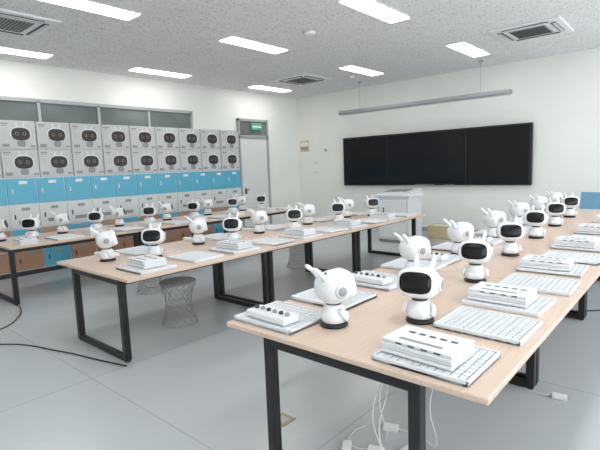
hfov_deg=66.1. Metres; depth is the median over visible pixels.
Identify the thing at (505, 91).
bar
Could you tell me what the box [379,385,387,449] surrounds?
charging cable
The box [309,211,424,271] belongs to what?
work table
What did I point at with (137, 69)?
ceiling light panel
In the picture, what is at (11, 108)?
window
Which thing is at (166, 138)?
carton
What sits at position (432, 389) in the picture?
charging cable
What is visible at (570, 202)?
robot
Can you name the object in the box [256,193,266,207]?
robot
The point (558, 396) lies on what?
power adapter
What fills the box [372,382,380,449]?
charging cable
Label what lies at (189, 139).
carton
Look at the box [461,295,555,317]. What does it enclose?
keyboard
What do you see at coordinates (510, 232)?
robot
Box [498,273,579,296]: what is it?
keyboard
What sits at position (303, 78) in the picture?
air conditioner
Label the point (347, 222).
stack
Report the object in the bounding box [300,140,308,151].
notice board
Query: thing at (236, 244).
stack
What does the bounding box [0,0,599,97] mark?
ceiling
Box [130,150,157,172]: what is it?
carton
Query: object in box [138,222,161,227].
stack
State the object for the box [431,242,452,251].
tray
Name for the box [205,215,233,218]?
tray
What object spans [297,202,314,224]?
robot
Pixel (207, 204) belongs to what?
robot
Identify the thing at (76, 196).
lockers
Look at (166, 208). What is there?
robot
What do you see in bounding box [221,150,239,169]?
carton
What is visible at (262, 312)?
box
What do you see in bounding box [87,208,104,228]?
robot
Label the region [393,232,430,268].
robot
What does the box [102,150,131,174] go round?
carton
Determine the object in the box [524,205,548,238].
robot
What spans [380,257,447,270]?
tray
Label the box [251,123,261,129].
exit sign
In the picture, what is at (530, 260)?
stack
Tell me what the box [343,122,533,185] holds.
blackboard
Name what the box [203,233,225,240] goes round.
tray
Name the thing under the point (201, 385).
floor
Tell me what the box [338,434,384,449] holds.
power adapter
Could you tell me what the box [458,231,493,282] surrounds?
robot
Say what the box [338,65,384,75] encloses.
ceiling light panel
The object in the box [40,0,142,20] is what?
ceiling light panel
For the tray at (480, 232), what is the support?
on the work table at (567, 228)
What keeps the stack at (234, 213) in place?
on the work table at (248, 215)
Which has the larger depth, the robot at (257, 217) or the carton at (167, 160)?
the carton at (167, 160)
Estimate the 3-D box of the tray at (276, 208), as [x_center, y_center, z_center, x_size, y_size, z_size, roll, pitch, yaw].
[-0.363,-0.353,9.658,0.430,0.026,0.360,4,9,40]
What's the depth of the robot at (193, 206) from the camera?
8.27 m
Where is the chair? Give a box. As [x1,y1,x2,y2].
[579,192,599,208]
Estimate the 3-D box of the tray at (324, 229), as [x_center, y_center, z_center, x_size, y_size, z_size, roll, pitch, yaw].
[0.363,0.062,6.131,0.430,0.026,0.360,5,10,44]
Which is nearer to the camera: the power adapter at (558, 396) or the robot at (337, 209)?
the power adapter at (558, 396)
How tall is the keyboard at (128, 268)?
0.026 m
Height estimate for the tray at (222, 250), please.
0.026 m
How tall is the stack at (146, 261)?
0.064 m
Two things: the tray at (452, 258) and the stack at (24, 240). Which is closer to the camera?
the tray at (452, 258)
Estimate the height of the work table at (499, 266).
0.750 m
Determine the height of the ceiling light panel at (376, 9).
0.018 m
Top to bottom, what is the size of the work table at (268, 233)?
0.750 m
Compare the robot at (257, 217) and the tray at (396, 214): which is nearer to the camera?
the robot at (257, 217)
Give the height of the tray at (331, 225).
0.026 m
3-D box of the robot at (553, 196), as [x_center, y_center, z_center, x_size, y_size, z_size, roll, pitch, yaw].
[4.024,-0.384,7.325,0.249,0.341,0.237,-5,8,-22]
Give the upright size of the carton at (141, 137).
0.450 m
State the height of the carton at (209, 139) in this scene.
0.450 m
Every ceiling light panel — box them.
[0,46,54,58]
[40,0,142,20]
[127,67,192,77]
[217,35,289,53]
[248,85,292,91]
[336,0,411,23]
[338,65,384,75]
[444,41,490,56]
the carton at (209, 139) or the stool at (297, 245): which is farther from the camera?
the carton at (209, 139)
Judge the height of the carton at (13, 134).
0.450 m
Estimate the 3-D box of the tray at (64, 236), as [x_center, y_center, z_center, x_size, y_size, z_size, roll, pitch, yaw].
[-3.251,0.166,6.379,0.430,0.026,0.360,4,9,40]
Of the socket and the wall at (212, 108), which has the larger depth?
the wall at (212, 108)
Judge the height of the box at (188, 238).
0.056 m
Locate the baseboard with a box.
[376,227,478,231]
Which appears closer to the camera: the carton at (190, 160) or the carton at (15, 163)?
the carton at (15, 163)
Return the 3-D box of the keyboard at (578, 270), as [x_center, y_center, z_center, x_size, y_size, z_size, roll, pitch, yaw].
[1.931,0.329,3.531,0.430,0.026,0.360,4,9,39]
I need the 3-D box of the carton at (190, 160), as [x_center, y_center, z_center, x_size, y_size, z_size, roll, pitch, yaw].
[-2.468,-1.387,9.984,0.386,0.450,0.535,4,9,41]
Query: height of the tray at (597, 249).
0.026 m
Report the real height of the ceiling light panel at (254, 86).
0.018 m
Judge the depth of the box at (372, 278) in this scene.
3.23 m
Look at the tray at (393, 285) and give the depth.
3.22 m
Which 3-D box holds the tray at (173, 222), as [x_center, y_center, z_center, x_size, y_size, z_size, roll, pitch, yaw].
[-2.070,-0.047,7.720,0.430,0.026,0.360,4,9,38]
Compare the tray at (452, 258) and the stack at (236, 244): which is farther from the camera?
the stack at (236, 244)
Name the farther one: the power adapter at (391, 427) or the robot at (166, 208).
the robot at (166, 208)
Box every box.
[95,250,119,256]
[183,236,192,241]
[242,226,253,231]
[247,304,298,325]
[352,271,391,284]
[422,252,447,260]
[466,235,491,241]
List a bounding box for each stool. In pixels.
[136,277,165,294]
[159,276,198,327]
[287,244,304,268]
[291,245,313,261]
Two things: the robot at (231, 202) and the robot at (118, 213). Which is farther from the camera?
the robot at (231, 202)
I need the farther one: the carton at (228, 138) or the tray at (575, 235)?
the carton at (228, 138)
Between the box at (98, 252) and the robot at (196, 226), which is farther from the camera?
the robot at (196, 226)
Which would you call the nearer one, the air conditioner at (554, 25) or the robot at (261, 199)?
the air conditioner at (554, 25)
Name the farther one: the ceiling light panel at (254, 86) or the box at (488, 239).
the ceiling light panel at (254, 86)
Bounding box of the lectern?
[375,188,423,242]
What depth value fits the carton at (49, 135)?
7.75 m
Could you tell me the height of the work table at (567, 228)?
0.750 m
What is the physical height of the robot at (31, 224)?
0.341 m
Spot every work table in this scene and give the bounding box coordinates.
[0,226,139,305]
[57,240,277,362]
[103,215,227,248]
[199,207,288,232]
[218,222,365,304]
[227,268,584,449]
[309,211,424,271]
[431,240,599,384]
[474,221,599,317]
[559,209,599,221]
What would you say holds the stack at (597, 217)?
on the tray
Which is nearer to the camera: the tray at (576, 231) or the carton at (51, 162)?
the tray at (576, 231)
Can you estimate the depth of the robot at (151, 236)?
4.57 m
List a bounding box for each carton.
[0,120,36,148]
[0,149,39,177]
[34,122,70,149]
[37,149,73,176]
[69,123,101,149]
[71,150,103,175]
[100,125,129,149]
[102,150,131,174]
[128,126,155,149]
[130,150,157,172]
[154,127,178,149]
[156,150,180,172]
[178,128,200,149]
[179,150,201,171]
[199,129,219,149]
[201,150,221,170]
[219,130,238,149]
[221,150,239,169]
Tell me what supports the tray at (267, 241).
on the work table at (268, 233)
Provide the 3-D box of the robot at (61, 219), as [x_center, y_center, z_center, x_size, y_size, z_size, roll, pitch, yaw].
[-3.577,-0.044,6.881,0.249,0.341,0.237,-6,8,-26]
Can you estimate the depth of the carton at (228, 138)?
10.61 m
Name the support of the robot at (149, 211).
on the work table at (164, 227)
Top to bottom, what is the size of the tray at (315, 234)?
0.026 m
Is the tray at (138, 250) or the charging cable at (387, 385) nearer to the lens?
the charging cable at (387, 385)
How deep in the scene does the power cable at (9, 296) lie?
5.21 m
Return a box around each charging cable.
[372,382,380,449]
[379,383,387,440]
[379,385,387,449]
[429,389,436,448]
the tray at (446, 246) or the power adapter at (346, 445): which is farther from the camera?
the tray at (446, 246)
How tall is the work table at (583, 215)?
0.750 m
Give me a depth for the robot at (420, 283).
2.42 m
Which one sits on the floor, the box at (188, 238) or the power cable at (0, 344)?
the power cable at (0, 344)
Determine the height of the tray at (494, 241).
0.026 m
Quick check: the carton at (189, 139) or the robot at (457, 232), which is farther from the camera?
the carton at (189, 139)
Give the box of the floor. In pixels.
[0,228,599,449]
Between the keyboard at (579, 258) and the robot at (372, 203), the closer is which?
the keyboard at (579, 258)
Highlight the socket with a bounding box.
[281,413,295,426]
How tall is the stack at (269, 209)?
0.064 m
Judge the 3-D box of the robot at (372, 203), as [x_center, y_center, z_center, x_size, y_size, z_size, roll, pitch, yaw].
[1.194,-0.325,7.700,0.237,0.341,0.249,-3,7,-8]
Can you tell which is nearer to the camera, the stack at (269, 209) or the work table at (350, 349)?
the work table at (350, 349)
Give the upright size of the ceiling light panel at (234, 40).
0.018 m
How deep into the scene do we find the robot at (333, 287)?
2.40 m
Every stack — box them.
[12,237,38,245]
[82,228,105,235]
[127,254,166,268]
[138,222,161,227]
[189,216,206,219]
[216,239,251,249]
[226,211,245,215]
[257,207,275,211]
[285,227,315,235]
[333,219,360,225]
[370,212,394,217]
[381,325,474,370]
[467,281,536,307]
[520,254,573,270]
[554,236,599,247]
[577,223,599,231]
[595,214,599,220]
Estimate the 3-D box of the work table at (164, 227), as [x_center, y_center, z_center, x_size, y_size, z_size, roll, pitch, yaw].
[-2.274,0.309,8.064,1.200,0.750,1.756,4,9,41]
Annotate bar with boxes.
[339,60,512,115]
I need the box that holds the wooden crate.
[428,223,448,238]
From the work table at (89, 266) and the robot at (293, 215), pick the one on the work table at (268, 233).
the robot at (293, 215)
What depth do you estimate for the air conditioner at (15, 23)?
5.71 m
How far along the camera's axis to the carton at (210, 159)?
10.25 m
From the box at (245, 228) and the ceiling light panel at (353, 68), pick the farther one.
the ceiling light panel at (353, 68)
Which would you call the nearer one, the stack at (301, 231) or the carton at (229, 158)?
the stack at (301, 231)
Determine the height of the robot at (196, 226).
0.341 m
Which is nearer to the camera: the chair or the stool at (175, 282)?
the stool at (175, 282)
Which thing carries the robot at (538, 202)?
on the work table at (583, 215)
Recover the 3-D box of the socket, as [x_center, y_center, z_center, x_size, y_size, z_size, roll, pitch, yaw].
[-0.111,1.245,2.952,0.120,0.006,0.120,4,9,41]
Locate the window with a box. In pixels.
[0,96,192,128]
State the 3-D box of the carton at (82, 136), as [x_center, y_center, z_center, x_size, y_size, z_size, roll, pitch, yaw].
[-3.923,-1.576,8.298,0.386,0.450,0.535,4,9,41]
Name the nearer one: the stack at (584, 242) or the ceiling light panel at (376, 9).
the stack at (584, 242)
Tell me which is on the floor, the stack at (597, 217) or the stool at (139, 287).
the stool at (139, 287)
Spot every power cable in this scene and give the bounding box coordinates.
[0,296,21,329]
[0,344,126,366]
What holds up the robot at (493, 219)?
on the work table at (567, 228)
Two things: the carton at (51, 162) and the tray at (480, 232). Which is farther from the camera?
the carton at (51, 162)
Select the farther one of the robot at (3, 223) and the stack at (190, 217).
the stack at (190, 217)
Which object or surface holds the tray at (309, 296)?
on the work table at (350, 349)
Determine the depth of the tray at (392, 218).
7.08 m
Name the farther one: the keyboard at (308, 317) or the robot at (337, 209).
the robot at (337, 209)
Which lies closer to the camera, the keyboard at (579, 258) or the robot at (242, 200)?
the keyboard at (579, 258)
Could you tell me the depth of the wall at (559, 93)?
9.83 m
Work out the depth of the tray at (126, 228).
6.99 m
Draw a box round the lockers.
[0,169,242,279]
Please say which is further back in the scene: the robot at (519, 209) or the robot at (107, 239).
the robot at (519, 209)
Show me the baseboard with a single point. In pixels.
(423, 228)
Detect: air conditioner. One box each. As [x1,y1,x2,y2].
[0,8,60,38]
[271,73,331,85]
[488,16,573,43]
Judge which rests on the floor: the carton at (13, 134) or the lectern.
the lectern
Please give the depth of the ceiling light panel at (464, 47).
7.92 m
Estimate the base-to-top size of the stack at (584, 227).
0.064 m
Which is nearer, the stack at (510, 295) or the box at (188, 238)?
the stack at (510, 295)
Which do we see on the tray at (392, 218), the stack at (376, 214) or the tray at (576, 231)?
the stack at (376, 214)
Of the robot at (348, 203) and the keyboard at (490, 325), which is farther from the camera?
the robot at (348, 203)
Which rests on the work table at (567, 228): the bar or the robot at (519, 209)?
the robot at (519, 209)
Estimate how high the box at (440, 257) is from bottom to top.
0.056 m
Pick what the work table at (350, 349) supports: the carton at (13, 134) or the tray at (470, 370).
the tray at (470, 370)
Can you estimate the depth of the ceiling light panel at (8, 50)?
7.11 m
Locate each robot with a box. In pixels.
[0,219,7,241]
[21,214,41,238]
[50,211,68,233]
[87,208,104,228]
[89,227,117,261]
[108,206,125,226]
[141,222,165,256]
[142,203,156,221]
[158,201,172,220]
[184,216,207,244]
[187,199,200,215]
[199,198,212,214]
[222,212,242,239]
[226,196,237,211]
[235,194,246,210]
[247,208,267,233]
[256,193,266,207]
[285,205,302,227]
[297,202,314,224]
[304,264,356,328]
[330,199,345,219]
[337,197,353,217]
[364,195,378,215]
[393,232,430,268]
[397,254,443,324]
[442,219,473,254]
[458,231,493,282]
[480,208,505,237]
[496,216,524,256]
[507,200,529,225]
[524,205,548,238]
[529,195,547,210]
[544,198,565,226]
[545,190,562,202]
[560,193,579,217]
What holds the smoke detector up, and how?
attached to the ceiling
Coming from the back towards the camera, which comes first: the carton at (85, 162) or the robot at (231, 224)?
the carton at (85, 162)
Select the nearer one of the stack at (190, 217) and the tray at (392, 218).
the tray at (392, 218)
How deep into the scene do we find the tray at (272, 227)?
6.50 m
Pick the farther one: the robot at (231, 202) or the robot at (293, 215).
the robot at (231, 202)
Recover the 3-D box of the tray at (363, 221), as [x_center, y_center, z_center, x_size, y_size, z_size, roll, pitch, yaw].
[1.019,-0.056,6.877,0.430,0.026,0.360,4,9,39]
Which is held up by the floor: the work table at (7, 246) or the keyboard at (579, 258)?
the work table at (7, 246)
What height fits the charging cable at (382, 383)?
0.696 m
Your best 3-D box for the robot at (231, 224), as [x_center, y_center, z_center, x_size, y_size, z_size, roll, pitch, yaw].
[-0.792,0.032,5.442,0.237,0.341,0.249,-2,7,1]
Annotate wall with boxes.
[0,60,299,224]
[296,47,599,229]
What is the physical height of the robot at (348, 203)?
0.341 m
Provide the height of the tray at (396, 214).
0.026 m
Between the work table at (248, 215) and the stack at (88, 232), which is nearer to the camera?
the stack at (88, 232)
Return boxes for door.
[236,118,271,227]
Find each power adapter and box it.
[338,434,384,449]
[342,425,366,449]
[380,422,431,445]
[524,387,569,400]
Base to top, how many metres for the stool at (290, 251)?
0.455 m
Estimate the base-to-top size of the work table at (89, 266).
0.750 m
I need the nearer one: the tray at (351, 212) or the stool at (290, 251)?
the stool at (290, 251)
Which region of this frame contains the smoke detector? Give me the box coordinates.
[303,30,315,35]
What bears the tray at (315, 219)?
on the work table at (369, 227)
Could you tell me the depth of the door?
11.82 m
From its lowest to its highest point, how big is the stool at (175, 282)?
0.455 m
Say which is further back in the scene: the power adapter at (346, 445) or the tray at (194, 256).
the tray at (194, 256)
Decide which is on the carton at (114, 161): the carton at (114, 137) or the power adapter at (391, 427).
the carton at (114, 137)
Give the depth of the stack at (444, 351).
1.95 m
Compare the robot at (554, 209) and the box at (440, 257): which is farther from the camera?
the robot at (554, 209)
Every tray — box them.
[45,233,84,240]
[108,226,143,231]
[113,245,164,255]
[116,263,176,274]
[161,220,189,224]
[167,251,223,262]
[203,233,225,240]
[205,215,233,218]
[209,246,259,254]
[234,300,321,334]
[249,237,293,245]
[263,224,287,230]
[273,207,294,209]
[278,233,322,238]
[291,288,376,309]
[311,217,331,221]
[315,226,347,232]
[327,224,366,228]
[350,211,366,215]
[355,270,396,290]
[357,218,386,223]
[365,217,400,220]
[372,345,500,387]
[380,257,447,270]
[395,213,416,216]
[402,252,460,264]
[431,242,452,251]
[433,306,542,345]
[452,237,503,245]
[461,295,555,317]
[474,229,486,235]
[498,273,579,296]
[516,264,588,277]
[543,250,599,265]
[550,243,599,252]
[572,234,599,241]
[574,230,599,234]
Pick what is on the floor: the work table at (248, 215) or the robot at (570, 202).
the work table at (248, 215)

